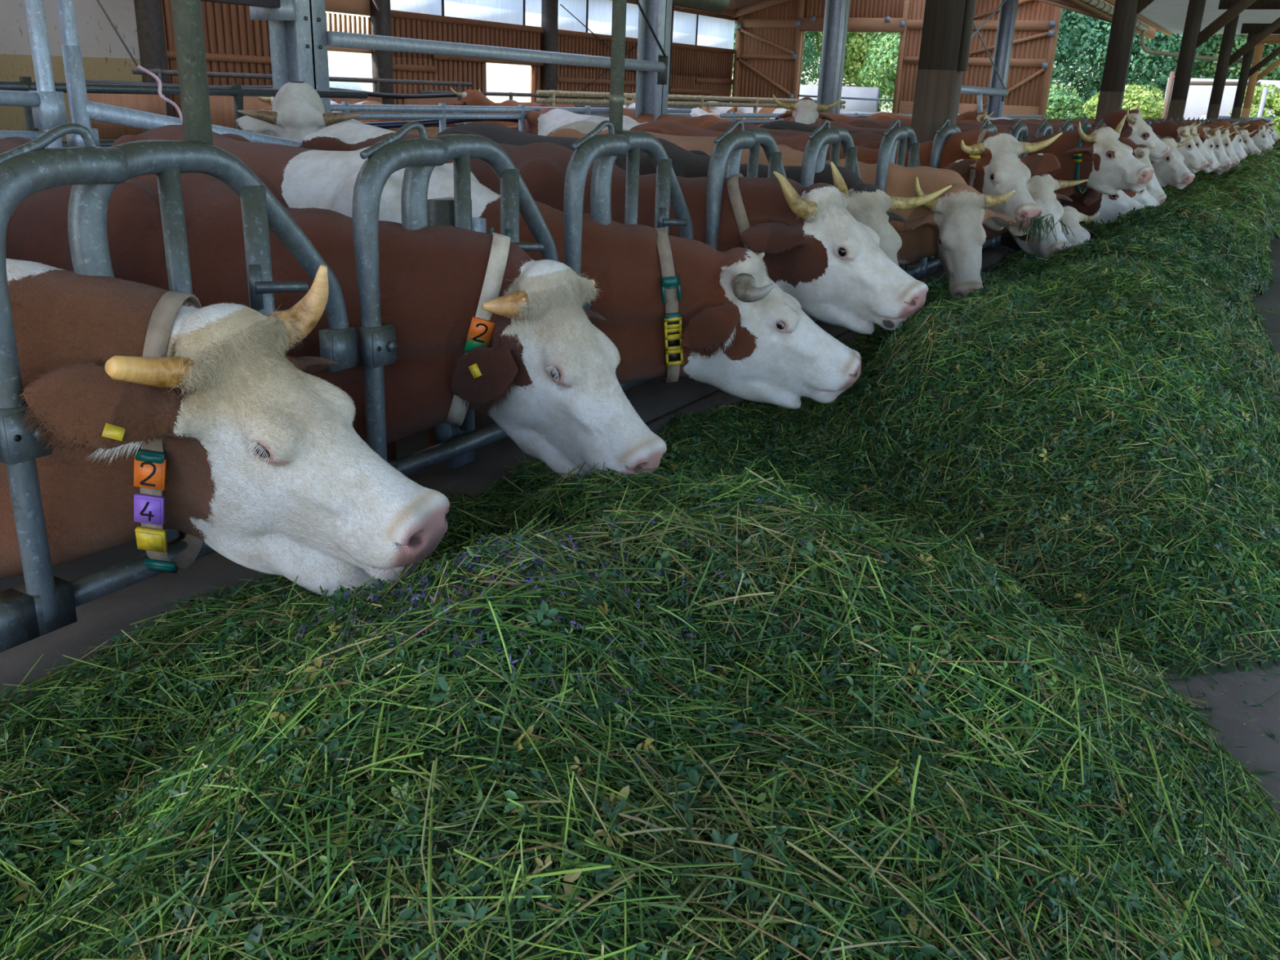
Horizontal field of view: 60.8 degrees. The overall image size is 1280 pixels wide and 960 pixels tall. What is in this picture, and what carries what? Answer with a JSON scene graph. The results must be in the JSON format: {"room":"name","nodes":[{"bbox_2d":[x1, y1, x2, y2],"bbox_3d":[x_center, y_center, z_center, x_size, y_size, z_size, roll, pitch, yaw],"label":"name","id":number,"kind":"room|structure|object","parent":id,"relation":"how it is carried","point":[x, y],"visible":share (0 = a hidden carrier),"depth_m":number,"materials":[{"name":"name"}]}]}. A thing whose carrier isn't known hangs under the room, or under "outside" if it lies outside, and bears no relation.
{"room":"farm building","nodes":[
{"label":"farm building","id":0,"kind":"room"},
{"bbox_2d":[0,0,142,140],"bbox_3d":[-13.940,-9.793,22.495,11.050,5.300,0.200,13,22,28],"label":"wall","id":1,"kind":"structure","parent":0,"point":[105,57],"depth_m":20.89,"materials":[{"name":"paint"}]},
{"bbox_2d":[0,408,495,591],"bbox_3d":[-0.020,-5.492,20.313,17.400,0.250,42.200,13,22,28],"label":"floor","id":2,"kind":"structure","parent":0,"point":[417,442],"depth_m":3.69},
{"bbox_2d":[0,0,302,148],"bbox_3d":[-2.023,-1.333,4.235,0.093,2.600,2.813,15,23,31],"label":"metal railing","id":3,"kind":"object","parent":2,"relation":"on","point":[47,104],"visible":0.33,"depth_m":3.99,"materials":[{"name":"metal"}]},
{"bbox_2d":[96,0,182,124],"bbox_3d":[-2.001,-1.758,4.120,0.090,0.927,0.572,19,26,39],"label":"twine","id":4,"kind":"object","parent":3,"relation":"hanging from","point":[159,82],"visible":0.75,"depth_m":4.26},
{"bbox_2d":[0,76,368,148],"bbox_3d":[-2.457,-1.068,5.079,0.046,1.500,3.400,13,22,28],"label":"rail","id":5,"kind":"object","parent":2,"relation":"on","point":[237,91],"visible":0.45,"depth_m":5.07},
{"bbox_2d":[0,258,449,600],"bbox_3d":[-1.614,0.024,2.339,2.728,1.385,0.736,11,22,23],"label":"cow","id":6,"kind":"object","parent":2,"relation":"on","point":[161,410],"visible":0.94,"depth_m":1.82},
{"bbox_2d":[86,68,472,139],"bbox_3d":[-4.186,-4.338,13.926,0.112,1.560,6.500,13,22,28],"label":"rail","id":7,"kind":"object","parent":2,"relation":"on","point":[222,107],"visible":0.34,"depth_m":12.63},
{"bbox_2d":[248,0,330,113],"bbox_3d":[-2.153,-3.117,6.680,0.340,4.300,0.342,13,22,28],"label":"steel column","id":8,"kind":"structure","parent":2,"relation":"on","point":[297,28],"depth_m":6.82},
{"bbox_2d":[200,0,280,7],"bbox_3d":[-2.910,-2.619,5.455,0.160,0.270,3.000,13,22,28],"label":"beam","id":9,"kind":"structure","parent":8,"relation":"attached to","point":[260,3],"depth_m":6.42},
{"bbox_2d":[235,80,363,141],"bbox_3d":[-1.948,-1.523,6.386,0.705,1.530,2.127,-3,20,-14],"label":"cow","id":10,"kind":"object","parent":2,"relation":"on","point":[298,111],"visible":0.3,"depth_m":5.28},
{"bbox_2d":[256,96,402,122],"bbox_3d":[-2.885,-2.869,10.209,0.730,1.406,2.555,-12,24,-35],"label":"cow","id":11,"kind":"object","parent":2,"relation":"on","point":[267,100],"visible":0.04,"depth_m":9.26},
{"bbox_2d":[0,137,666,545],"bbox_3d":[-1.196,-0.205,3.030,2.714,1.385,0.739,11,21,23],"label":"cow","id":12,"kind":"object","parent":2,"relation":"on","point":[497,331],"visible":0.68,"depth_m":2.54},
{"bbox_2d":[111,124,861,460],"bbox_3d":[-0.710,-0.425,3.692,2.836,1.378,0.803,10,21,20],"label":"cow","id":13,"kind":"object","parent":2,"relation":"on","point":[673,308],"visible":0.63,"depth_m":3.29},
{"bbox_2d":[330,102,691,133],"bbox_3d":[-0.875,-2.695,9.976,0.055,1.385,5.500,13,22,28],"label":"rail","id":14,"kind":"object","parent":2,"relation":"on","point":[483,112],"visible":0.34,"depth_m":8.72,"materials":[{"name":"metal"}]},
{"bbox_2d":[362,119,518,128],"bbox_3d":[-1.110,-3.163,9.660,0.052,0.133,4.801,13,22,28],"label":"hose","id":15,"kind":"object","parent":14,"relation":"hanging from","point":[426,122],"visible":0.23,"depth_m":8.68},
{"bbox_2d":[451,88,581,126],"bbox_3d":[-1.760,-4.590,15.057,2.650,1.473,0.704,20,26,40],"label":"cow","id":16,"kind":"object","parent":2,"relation":"on","point":[469,97],"visible":0.25,"depth_m":15.16},
{"bbox_2d":[418,89,751,109],"bbox_3d":[-0.433,-8.284,25.630,0.074,1.390,14.000,13,22,28],"label":"rail","id":17,"kind":"object","parent":2,"relation":"on","point":[510,95],"visible":0.13,"depth_m":22.71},
{"bbox_2d":[524,107,646,135],"bbox_3d":[-0.246,-2.373,9.185,0.685,1.375,2.449,-14,25,-37],"label":"cow","id":18,"kind":"object","parent":2,"relation":"on","point":[542,122],"visible":0.07,"depth_m":9.35},
{"bbox_2d":[298,122,928,334],"bbox_3d":[-0.307,-0.645,4.348,2.831,1.378,0.719,13,22,28],"label":"cow","id":19,"kind":"object","parent":2,"relation":"on","point":[831,262],"visible":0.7,"depth_m":3.76},
{"bbox_2d":[608,0,626,133],"bbox_3d":[-0.026,-2.176,2.868,0.045,2.440,0.046,13,22,28],"label":"pipe","id":20,"kind":"object","parent":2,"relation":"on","point":[616,96],"visible":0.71,"depth_m":3.19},
{"bbox_2d":[635,0,672,120],"bbox_3d":[0.147,-4.348,10.382,0.242,4.300,0.230,13,22,28],"label":"steel column","id":21,"kind":"structure","parent":2,"relation":"on","point":[651,87],"depth_m":10.46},
{"bbox_2d":[326,31,665,72],"bbox_3d":[-0.877,-3.355,8.633,0.092,0.112,4.260,13,22,28],"label":"pipe","id":22,"kind":"object","parent":21,"relation":"attached to","point":[335,38],"visible":1,"depth_m":8.00,"materials":[{"name":"metal"}]},
{"bbox_2d":[597,107,730,128],"bbox_3d":[0.534,-2.883,10.701,2.449,1.377,0.685,12,22,25],"label":"cow","id":23,"kind":"object","parent":2,"relation":"on","point":[703,122],"visible":0.05,"depth_m":10.47},
{"bbox_2d":[535,89,845,119],"bbox_3d":[1.397,-5.463,17.795,0.074,1.500,10.500,13,22,28],"label":"rail","id":24,"kind":"object","parent":2,"relation":"on","point":[552,100],"visible":0.47,"depth_m":16.14,"materials":[{"name":"metal"}]},
{"bbox_2d":[435,122,951,266],"bbox_3d":[0.029,-0.905,5.120,2.589,1.379,0.726,11,22,23],"label":"cow","id":25,"kind":"object","parent":2,"relation":"on","point":[871,206],"visible":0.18,"depth_m":4.65},
{"bbox_2d":[631,106,768,125],"bbox_3d":[0.690,-4.265,14.576,0.702,1.375,2.588,-15,26,-40],"label":"cow","id":26,"kind":"object","parent":2,"relation":"on","point":[695,112],"visible":0.02,"depth_m":14.12},
{"bbox_2d":[546,120,1015,298],"bbox_3d":[0.535,-1.137,5.830,2.706,1.388,0.744,13,22,28],"label":"cow","id":27,"kind":"object","parent":2,"relation":"on","point":[948,227],"visible":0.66,"depth_m":5.28},
{"bbox_2d":[726,106,843,126],"bbox_3d":[2.634,-6.190,20.118,2.555,1.406,0.730,19,25,38],"label":"cow","id":28,"kind":"object","parent":2,"relation":"on","point":[744,109],"visible":0.06,"depth_m":20.01},
{"bbox_2d":[773,94,841,124],"bbox_3d":[1.782,-3.415,12.064,0.684,1.567,2.627,5,20,7],"label":"cow","id":29,"kind":"object","parent":2,"relation":"on","point":[806,109],"visible":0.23,"depth_m":10.88},
{"bbox_2d":[816,0,850,114],"bbox_3d":[2.524,-5.628,14.229,0.240,4.300,0.240,13,22,28],"label":"steel column","id":30,"kind":"structure","parent":2,"relation":"on","point":[836,11],"depth_m":14.22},
{"bbox_2d":[629,121,1062,235],"bbox_3d":[0.994,-1.399,6.532,2.732,1.435,0.710,13,22,28],"label":"cow","id":31,"kind":"object","parent":2,"relation":"on","point":[988,162],"visible":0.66,"depth_m":5.80},
{"bbox_2d":[1015,213,1074,244],"bbox_3d":[2.070,-1.283,5.576,0.287,0.161,0.265,13,22,28],"label":"grass mouthful","id":32,"kind":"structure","parent":31,"relation":"hanging from","point":[1040,221],"depth_m":5.53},
{"bbox_2d":[719,111,1042,124],"bbox_3d":[5.485,-6.088,20.249,0.059,1.340,18.000,13,22,28],"label":"rail","id":33,"kind":"object","parent":2,"relation":"on","point":[732,115],"visible":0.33,"depth_m":13.63,"materials":[{"name":"metal"}]},
{"bbox_2d":[704,120,1088,258],"bbox_3d":[1.462,-1.613,7.245,2.707,1.371,0.726,13,22,28],"label":"cow","id":34,"kind":"object","parent":2,"relation":"on","point":[1041,188],"visible":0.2,"depth_m":6.64},
{"bbox_2d":[819,111,994,124],"bbox_3d":[3.147,-3.808,13.435,2.650,1.473,0.704,11,21,22],"label":"cow","id":35,"kind":"object","parent":2,"relation":"on","point":[970,115],"visible":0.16,"depth_m":13.18},
{"bbox_2d":[759,120,1099,253],"bbox_3d":[1.952,-1.845,7.961,2.777,1.378,0.698,13,22,28],"label":"cow","id":36,"kind":"object","parent":2,"relation":"on","point":[1071,217],"visible":0.1,"depth_m":7.41},
{"bbox_2d":[905,0,976,273],"bbox_3d":[4.073,-2.020,4.995,6.000,3.850,0.180,13,22,28],"label":"timber post","id":37,"kind":"object","parent":2,"relation":"on","point":[948,24],"visible":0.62,"depth_m":6.24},
{"bbox_2d":[808,115,1154,202],"bbox_3d":[2.446,-2.143,8.613,2.893,1.500,0.721,13,22,28],"label":"cow","id":38,"kind":"object","parent":2,"relation":"on","point":[1109,166],"visible":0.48,"depth_m":7.81},
{"bbox_2d":[846,120,1144,224],"bbox_3d":[2.817,-2.304,9.341,2.790,1.378,0.772,16,24,34],"label":"cow","id":39,"kind":"object","parent":2,"relation":"on","point":[1091,202],"visible":0.11,"depth_m":8.57},
{"bbox_2d":[986,0,1018,117],"bbox_3d":[7.167,-8.116,21.711,0.282,4.300,0.270,13,22,28],"label":"steel column","id":40,"kind":"structure","parent":2,"relation":"on","point":[1008,10],"depth_m":21.57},
{"bbox_2d":[960,84,1008,113],"bbox_3d":[6.071,-6.726,19.918,0.140,0.852,4.600,13,22,28],"label":"pipe","id":41,"kind":"object","parent":40,"relation":"attached to","point":[980,91],"visible":0.54,"depth_m":20.15,"materials":[{"name":"metal"}]},
{"bbox_2d":[880,120,1159,207],"bbox_3d":[3.254,-2.529,10.017,2.837,1.371,0.846,19,25,38],"label":"cow","id":42,"kind":"object","parent":2,"relation":"on","point":[1144,197],"visible":0.03,"depth_m":9.13},
{"bbox_2d":[956,124,1166,204],"bbox_3d":[3.691,-2.752,10.688,0.925,1.363,2.841,-16,26,-41],"label":"cow","id":43,"kind":"object","parent":2,"relation":"on","point":[1141,152],"visible":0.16,"depth_m":9.65},
{"bbox_2d":[956,104,1170,163],"bbox_3d":[4.082,-3.132,11.452,2.678,1.601,0.834,19,25,38],"label":"cow","id":44,"kind":"object","parent":2,"relation":"on","point":[1135,128],"visible":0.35,"depth_m":10.49},
{"bbox_2d":[959,120,1195,189],"bbox_3d":[4.626,-3.203,12.062,0.923,1.375,3.008,-16,27,-41],"label":"cow","id":45,"kind":"object","parent":2,"relation":"on","point":[1171,170],"visible":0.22,"depth_m":10.91},
{"bbox_2d":[989,119,1207,173],"bbox_3d":[5.090,-3.546,12.953,2.862,1.461,0.738,13,22,28],"label":"cow","id":46,"kind":"object","parent":2,"relation":"on","point":[1194,161],"visible":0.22,"depth_m":12.26},
{"bbox_2d":[995,119,1213,169],"bbox_3d":[5.547,-3.791,13.690,2.862,1.461,0.738,13,22,28],"label":"cow","id":47,"kind":"object","parent":2,"relation":"on","point":[1196,138],"visible":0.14,"depth_m":12.98},
{"bbox_2d":[1011,119,1223,173],"bbox_3d":[5.989,-4.008,14.360,2.871,1.459,0.690,13,22,28],"label":"cow","id":48,"kind":"object","parent":2,"relation":"on","point":[1204,131],"visible":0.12,"depth_m":13.59},
{"bbox_2d":[1094,0,1154,122],"bbox_3d":[7.368,-3.788,10.312,6.000,3.850,0.180,13,22,28],"label":"timber post","id":49,"kind":"object","parent":2,"relation":"on","point":[1126,12],"visible":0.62,"depth_m":11.45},
{"bbox_2d":[1024,119,1231,171],"bbox_3d":[6.465,-4.226,15.068,2.971,1.392,0.726,13,22,28],"label":"cow","id":50,"kind":"object","parent":2,"relation":"on","point":[1220,153],"visible":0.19,"depth_m":14.29},
{"bbox_2d":[1041,119,1239,168],"bbox_3d":[6.975,-4.467,15.799,2.971,1.392,0.726,12,22,25],"label":"cow","id":51,"kind":"object","parent":2,"relation":"on","point":[1226,141],"visible":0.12,"depth_m":15.08},
{"bbox_2d":[1073,118,1250,160],"bbox_3d":[8.294,-5.180,17.896,2.871,1.459,0.690,13,22,28],"label":"cow","id":52,"kind":"object","parent":2,"relation":"on","point":[1236,140],"visible":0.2,"depth_m":17.13},
{"bbox_2d":[1143,119,1272,151],"bbox_3d":[11.503,-6.798,22.827,2.971,1.392,0.726,13,22,28],"label":"cow","id":53,"kind":"object","parent":2,"relation":"on","point":[1260,139],"visible":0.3,"depth_m":22.10},
{"bbox_2d":[1166,0,1256,120],"bbox_3d":[10.839,-5.652,15.915,6.000,3.850,0.180,13,22,28],"label":"timber post","id":54,"kind":"object","parent":2,"relation":"on","point":[1192,38],"visible":0.72,"depth_m":16.88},
{"bbox_2d":[1205,0,1279,119],"bbox_3d":[14.666,-7.706,22.091,6.000,3.850,0.180,13,22,28],"label":"timber post","id":55,"kind":"object","parent":2,"relation":"on","point":[1225,59],"visible":0.72,"depth_m":22.91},
{"bbox_2d":[1239,128,1261,155],"bbox_3d":[9.658,-5.794,19.876,3.008,1.375,0.923,18,25,37],"label":"cow","id":56,"kind":"object","parent":2,"relation":"on","point":[1247,140],"visible":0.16,"depth_m":18.75},
{"bbox_2d":[1231,23,1279,118],"bbox_3d":[18.822,-9.937,28.799,6.000,3.850,0.180,13,22,28],"label":"timber post","id":57,"kind":"object","parent":2,"relation":"on","point":[1252,29],"visible":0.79,"depth_m":29.65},
{"bbox_2d":[1240,34,1279,118],"bbox_3d":[21.255,-11.242,32.725,6.000,3.850,0.180,13,22,28],"label":"timber post","id":58,"kind":"object","parent":2,"relation":"on","point":[1271,38],"visible":0.55,"depth_m":33.55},
{"bbox_2d":[84,79,485,98],"bbox_3d":[-3.940,-4.763,13.388,0.060,0.122,6.502,13,22,28],"label":"rail","id":59,"kind":"object","parent":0,"point":[370,93],"visible":0.43,"depth_m":14.12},
{"bbox_2d":[161,0,733,124],"bbox_3d":[-2.885,-12.181,30.133,0.100,5.500,25.000,13,22,28],"label":"wall","id":60,"kind":"structure","parent":0,"point":[228,28],"depth_m":27.32,"materials":[{"name":"wood"}]},
{"bbox_2d":[133,0,173,116],"bbox_3d":[-9.019,-8.591,19.998,0.360,5.100,0.350,13,22,28],"label":"trim","id":61,"kind":"structure","parent":60,"relation":"attached to","point":[148,13],"depth_m":20.05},
{"bbox_2d":[324,0,372,53],"bbox_3d":[-6.490,-10.184,24.320,0.080,1.220,2.150,13,22,28],"label":"trim","id":62,"kind":"structure","parent":60,"relation":"attached to","point":[362,7],"depth_m":24.29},
{"bbox_2d":[369,0,394,104],"bbox_3d":[-5.925,-10.193,24.975,0.320,5.000,0.340,13,22,28],"label":"trim","id":63,"kind":"structure","parent":60,"relation":"attached to","point":[380,13],"depth_m":24.96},
{"bbox_2d":[390,0,441,15],"bbox_3d":[-5.347,-11.554,25.784,0.070,1.060,1.990,13,22,28],"label":"window","id":64,"kind":"structure","parent":60,"relation":"in","point":[424,6],"depth_m":26.04,"materials":[{"name":"white"}]},
{"bbox_2d":[166,0,737,93],"bbox_3d":[-2.818,-12.236,30.073,0.090,2.690,25.000,13,22,28],"label":"trim","id":65,"kind":"structure","parent":60,"relation":"attached to","point":[170,54],"depth_m":29.01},
{"bbox_2d":[441,0,523,25],"bbox_3d":[-3.991,-12.282,27.973,0.070,1.060,3.340,13,22,28],"label":"window","id":66,"kind":"structure","parent":60,"relation":"in","point":[508,11],"depth_m":28.14,"materials":[{"name":"white"}]},
{"bbox_2d":[540,0,558,97],"bbox_3d":[-2.529,-12.016,30.456,0.320,5.000,0.340,13,22,28],"label":"trim","id":67,"kind":"structure","parent":60,"relation":"attached to","point":[549,8],"depth_m":30.25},
{"bbox_2d":[523,0,586,32],"bbox_3d":[-2.357,-13.159,30.611,0.070,1.060,3.090,13,22,28],"label":"window","id":68,"kind":"structure","parent":60,"relation":"in","point":[531,8],"depth_m":30.98,"materials":[{"name":"white"}]},
{"bbox_2d":[586,0,639,38],"bbox_3d":[-0.659,-14.070,33.351,0.070,1.060,3.590,13,22,28],"label":"window","id":69,"kind":"structure","parent":60,"relation":"in","point":[598,12],"depth_m":32.74,"materials":[{"name":"white"}]},
{"bbox_2d":[672,10,697,44],"bbox_3d":[1.090,-15.009,36.173,0.070,1.060,3.290,13,22,28],"label":"window","id":70,"kind":"structure","parent":60,"relation":"in","point":[684,28],"depth_m":36.82,"materials":[{"name":"white"}]},
{"bbox_2d":[695,14,734,48],"bbox_3d":[2.686,-15.866,38.750,0.070,1.060,2.990,13,22,28],"label":"window","id":71,"kind":"structure","parent":60,"relation":"in","point":[713,32],"depth_m":38.68,"materials":[{"name":"white"}]},
{"bbox_2d":[360,86,892,112],"bbox_3d":[38.960,-12.805,44.952,260.000,0.720,180.000,13,22,28],"label":"yard","id":72,"kind":"structure","parent":0,"point":[495,99],"depth_m":104.70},
{"bbox_2d":[328,62,362,90],"bbox_3d":[-12.227,-10.893,30.542,4.850,1.920,8.500,13,22,28],"label":"tent","id":73,"kind":"object","parent":72,"relation":"on","point":[334,71],"visible":0.05,"depth_m":32.79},
{"bbox_2d":[731,20,821,96],"bbox_3d":[5.268,-26.580,61.223,10.233,11.894,11.143,13,22,28],"label":"leafy tree","id":74,"kind":"object","parent":72,"relation":"on","point":[809,45],"visible":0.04,"depth_m":61.26,"materials":[{"name":"green plant"}]},
{"bbox_2d":[799,84,879,112],"bbox_3d":[8.193,-17.877,52.732,6.700,2.250,0.300,13,22,28],"label":"wall","id":75,"kind":"structure","parent":72,"relation":"on","point":[859,105],"depth_m":51.31,"materials":[{"name":"paint"}]},
{"bbox_2d":[801,31,888,111],"bbox_3d":[14.230,-27.161,62.443,10.856,12.856,8.763,10,21,20],"label":"leafy tree","id":76,"kind":"object","parent":72,"relation":"on","point":[852,60],"visible":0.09,"depth_m":61.59,"materials":[{"name":"green plant"}]},
{"bbox_2d":[857,31,900,112],"bbox_3d":[16.200,-22.818,56.531,8.942,9.028,9.735,-5,21,-20],"label":"leafy tree","id":77,"kind":"object","parent":72,"relation":"on","point":[883,60],"visible":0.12,"depth_m":56.74,"materials":[{"name":"green plant"}]},
{"bbox_2d":[1050,9,1081,88],"bbox_3d":[16.547,-23.334,48.162,7.756,15.772,8.842,2,20,0],"label":"leafy tree","id":78,"kind":"object","parent":72,"relation":"on","point":[1064,40],"visible":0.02,"depth_m":46.74,"materials":[{"name":"green plant"}]},
{"bbox_2d":[1044,83,1088,120],"bbox_3d":[16.421,-15.334,45.532,4.214,2.371,3.908,2,20,-1],"label":"bush","id":79,"kind":"object","parent":72,"relation":"on","point":[1062,100],"visible":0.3,"depth_m":44.49,"materials":[{"name":"green plant"}]},
{"bbox_2d":[1082,80,1169,119],"bbox_3d":[19.569,-14.598,43.445,3.459,2.426,3.683,17,24,35],"label":"bush","id":80,"kind":"object","parent":72,"relation":"on","point":[1150,108],"visible":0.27,"depth_m":42.55,"materials":[{"name":"green plant"}]},
{"bbox_2d":[1052,8,1204,119],"bbox_3d":[21.218,-23.221,47.158,7.815,17.221,9.636,-10,23,-31],"label":"leafy tree","id":81,"kind":"object","parent":72,"relation":"on","point":[1098,28],"visible":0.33,"depth_m":47.50,"materials":[{"name":"green plant"}]},
{"bbox_2d":[1136,34,1279,101],"bbox_3d":[26.508,-23.858,48.771,10.257,16.794,9.367,5,20,7],"label":"leafy tree","id":82,"kind":"object","parent":72,"relation":"on","point":[1206,68],"visible":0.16,"depth_m":48.36,"materials":[{"name":"green plant"}]},
{"bbox_2d":[1164,77,1279,119],"bbox_3d":[27.278,-13.970,42.817,12.600,3.050,0.300,13,22,28],"label":"wall","id":83,"kind":"structure","parent":72,"relation":"on","point":[1198,97],"depth_m":44.62,"materials":[{"name":"paint"}]},
{"bbox_2d":[1161,71,1268,119],"bbox_3d":[21.392,-13.629,40.893,3.366,3.050,0.180,13,22,28],"label":"door frame","id":84,"kind":"structure","parent":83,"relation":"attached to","point":[1171,77],"depth_m":40.76,"materials":[{"name":"metal"}]},
{"bbox_2d":[1229,83,1279,137],"bbox_3d":[23.965,-13.648,41.326,3.158,2.578,2.979,13,22,28],"label":"bush","id":85,"kind":"object","parent":72,"relation":"on","point":[1272,102],"visible":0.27,"depth_m":40.69,"materials":[{"name":"green plant"}]},
{"bbox_2d":[671,0,729,13],"bbox_3d":[-0.709,-7.113,15.335,0.400,0.460,8.242,13,22,28],"label":"duct","id":86,"kind":"object","parent":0,"point":[717,6],"visible":1,"depth_m":18.06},
{"bbox_2d":[728,0,763,8],"bbox_3d":[-9.503,-12.626,23.938,16.200,1.599,42.400,13,22,28],"label":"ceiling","id":87,"kind":"structure","parent":0,"point":[735,4],"depth_m":38.59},
{"bbox_2d":[674,0,1156,39],"bbox_3d":[-1.095,-10.459,19.388,14.662,2.396,42.300,13,22,28],"label":"rafters","id":88,"kind":"object","parent":87,"relation":"attached to","point":[1079,6],"visible":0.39,"depth_m":33.67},
{"bbox_2d":[737,0,1062,117],"bbox_3d":[8.410,-14.814,37.595,11.330,6.300,0.090,13,22,28],"label":"wall","id":89,"kind":"structure","parent":0,"point":[780,71],"depth_m":37.12,"materials":[{"name":"wood"}]},
{"bbox_2d":[736,16,1056,98],"bbox_3d":[8.300,-14.834,37.341,11.150,3.680,0.015,13,22,28],"label":"hinges","id":90,"kind":"object","parent":89,"relation":"attached to","point":[1052,23],"depth_m":36.99,"materials":[{"name":"metal"}]},
{"bbox_2d":[731,0,1061,119],"bbox_3d":[8.359,-14.678,37.507,11.280,6.100,0.220,13,22,28],"label":"trim","id":91,"kind":"structure","parent":89,"relation":"attached to","point":[855,24],"depth_m":37.17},
{"bbox_2d":[832,231,1279,839],"bbox_3d":[11.498,-3.963,16.619,6.500,0.550,47.000,13,22,28],"label":"floor","id":92,"kind":"structure","parent":0,"point":[1267,750],"depth_m":2.26,"materials":[{"name":"concrete"}]},
{"bbox_2d":[0,186,1164,708],"bbox_3d":[8.926,-4.817,18.234,0.320,0.570,43.500,13,22,28],"label":"curb","id":93,"kind":"object","parent":92,"relation":"on","point":[99,620],"depth_m":2.26,"materials":[{"name":"concrete"}]},
{"bbox_2d":[0,587,39,653],"bbox_3d":[-1.263,-0.013,1.411,0.120,0.839,0.984,13,22,28],"label":"headlock","id":94,"kind":"object","parent":93,"relation":"on","point":[13,629],"visible":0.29,"depth_m":1.85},
{"bbox_2d":[0,123,348,640],"bbox_3d":[-0.842,-0.239,2.090,0.120,0.839,0.984,13,22,28],"label":"headlock","id":95,"kind":"object","parent":93,"relation":"on","point":[94,172],"visible":0.7,"depth_m":1.87,"materials":[{"name":"metal"}]},
{"bbox_2d":[170,0,213,145],"bbox_3d":[-0.783,-1.765,1.649,0.049,2.450,0.050,13,22,28],"label":"post","id":96,"kind":"object","parent":95,"relation":"attached to","point":[187,16],"visible":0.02,"depth_m":1.99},
{"bbox_2d":[318,121,558,476],"bbox_3d":[-0.421,-0.465,2.769,0.120,0.839,0.984,13,22,28],"label":"headlock","id":97,"kind":"object","parent":93,"relation":"on","point":[378,344],"visible":0.7,"depth_m":2.52,"materials":[{"name":"metal"}]},
{"bbox_2d":[426,197,486,468],"bbox_3d":[-0.471,-0.124,3.010,0.080,1.270,0.205,13,22,28],"label":"post","id":98,"kind":"object","parent":93,"relation":"on","point":[441,211],"visible":0.11,"depth_m":2.79,"materials":[{"name":"metal"}]},
{"bbox_2d":[563,120,693,391],"bbox_3d":[-0.008,-0.686,3.436,0.120,0.839,0.984,13,22,28],"label":"headlock","id":99,"kind":"object","parent":93,"relation":"on","point":[602,150],"visible":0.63,"depth_m":3.21,"materials":[{"name":"metal"}]},
{"bbox_2d":[705,120,786,251],"bbox_3d":[0.435,-0.924,4.152,0.120,0.839,0.984,13,22,28],"label":"headlock","id":100,"kind":"object","parent":93,"relation":"on","point":[725,160],"visible":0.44,"depth_m":3.81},
{"bbox_2d":[800,119,861,317],"bbox_3d":[0.861,-1.153,4.839,0.120,0.839,0.984,13,22,28],"label":"headlock","id":101,"kind":"object","parent":93,"relation":"on","point":[814,158],"visible":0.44,"depth_m":4.56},
{"bbox_2d":[875,119,921,279],"bbox_3d":[1.337,-1.409,5.608,0.120,0.839,0.984,13,22,28],"label":"headlock","id":102,"kind":"object","parent":93,"relation":"on","point":[905,135],"visible":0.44,"depth_m":5.36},
{"bbox_2d":[911,118,960,277],"bbox_3d":[1.783,-1.648,6.327,0.120,0.839,0.984,13,22,28],"label":"headlock","id":103,"kind":"object","parent":93,"relation":"on","point":[944,131],"visible":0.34,"depth_m":5.94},
{"bbox_2d":[977,118,997,248],"bbox_3d":[2.229,-1.888,7.047,0.120,0.839,0.984,13,22,28],"label":"headlock","id":104,"kind":"object","parent":93,"relation":"on","point":[991,242],"visible":0.2,"depth_m":7.01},
{"bbox_2d":[995,118,1030,246],"bbox_3d":[2.685,-2.132,7.784,0.120,0.839,0.984,13,22,28],"label":"headlock","id":105,"kind":"object","parent":93,"relation":"on","point":[1019,131],"visible":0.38,"depth_m":7.55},
{"bbox_2d":[0,453,1279,959],"bbox_3d":[0.074,0.360,1.660,2.255,0.632,2.567,13,22,28],"label":"heap","id":106,"kind":"object","parent":92,"relation":"on","point":[618,717],"visible":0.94,"depth_m":1.32,"materials":[{"name":"green plant"}]},
{"bbox_2d":[533,252,1279,681],"bbox_3d":[1.392,-0.379,3.754,2.206,0.714,3.270,13,22,28],"label":"heap","id":107,"kind":"object","parent":92,"relation":"on","point":[1109,429],"visible":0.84,"depth_m":3.00,"materials":[{"name":"green plant"}]},
{"bbox_2d":[919,137,1279,355],"bbox_3d":[11.853,-6.002,20.721,2.218,0.677,38.720,13,22,28],"label":"windrow","id":108,"kind":"object","parent":92,"relation":"on","point":[1213,230],"visible":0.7,"depth_m":7.38,"materials":[{"name":"green plant"}]},
{"bbox_2d":[1155,239,1279,852],"bbox_3d":[6.240,-1.511,8.332,3.605,0.030,19.223,13,22,28],"label":"loose clippings","id":109,"kind":"object","parent":92,"relation":"on","point":[1207,708],"visible":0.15,"depth_m":2.24,"materials":[{"name":"green plant"}]},
{"bbox_2d":[1113,0,1279,34],"bbox_3d":[9.554,-7.494,15.091,8.450,0.054,43.450,13,22,28],"label":"roof canopy","id":110,"kind":"object","parent":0,"point":[1170,15],"visible":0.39,"depth_m":27.64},
{"bbox_2d":[1102,0,1172,35],"bbox_3d":[5.928,-8.349,17.084,0.100,0.160,43.500,13,22,28],"label":"trim","id":111,"kind":"structure","parent":110,"relation":"attached to","point":[1112,2],"depth_m":30.31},
{"bbox_2d":[1082,0,1254,63],"bbox_3d":[5.895,-6.964,14.848,2.999,0.967,38.056,13,22,28],"label":"gutter","id":112,"kind":"object","parent":111,"relation":"attached to","point":[1100,5],"visible":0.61,"depth_m":30.22,"materials":[{"name":"metal"}]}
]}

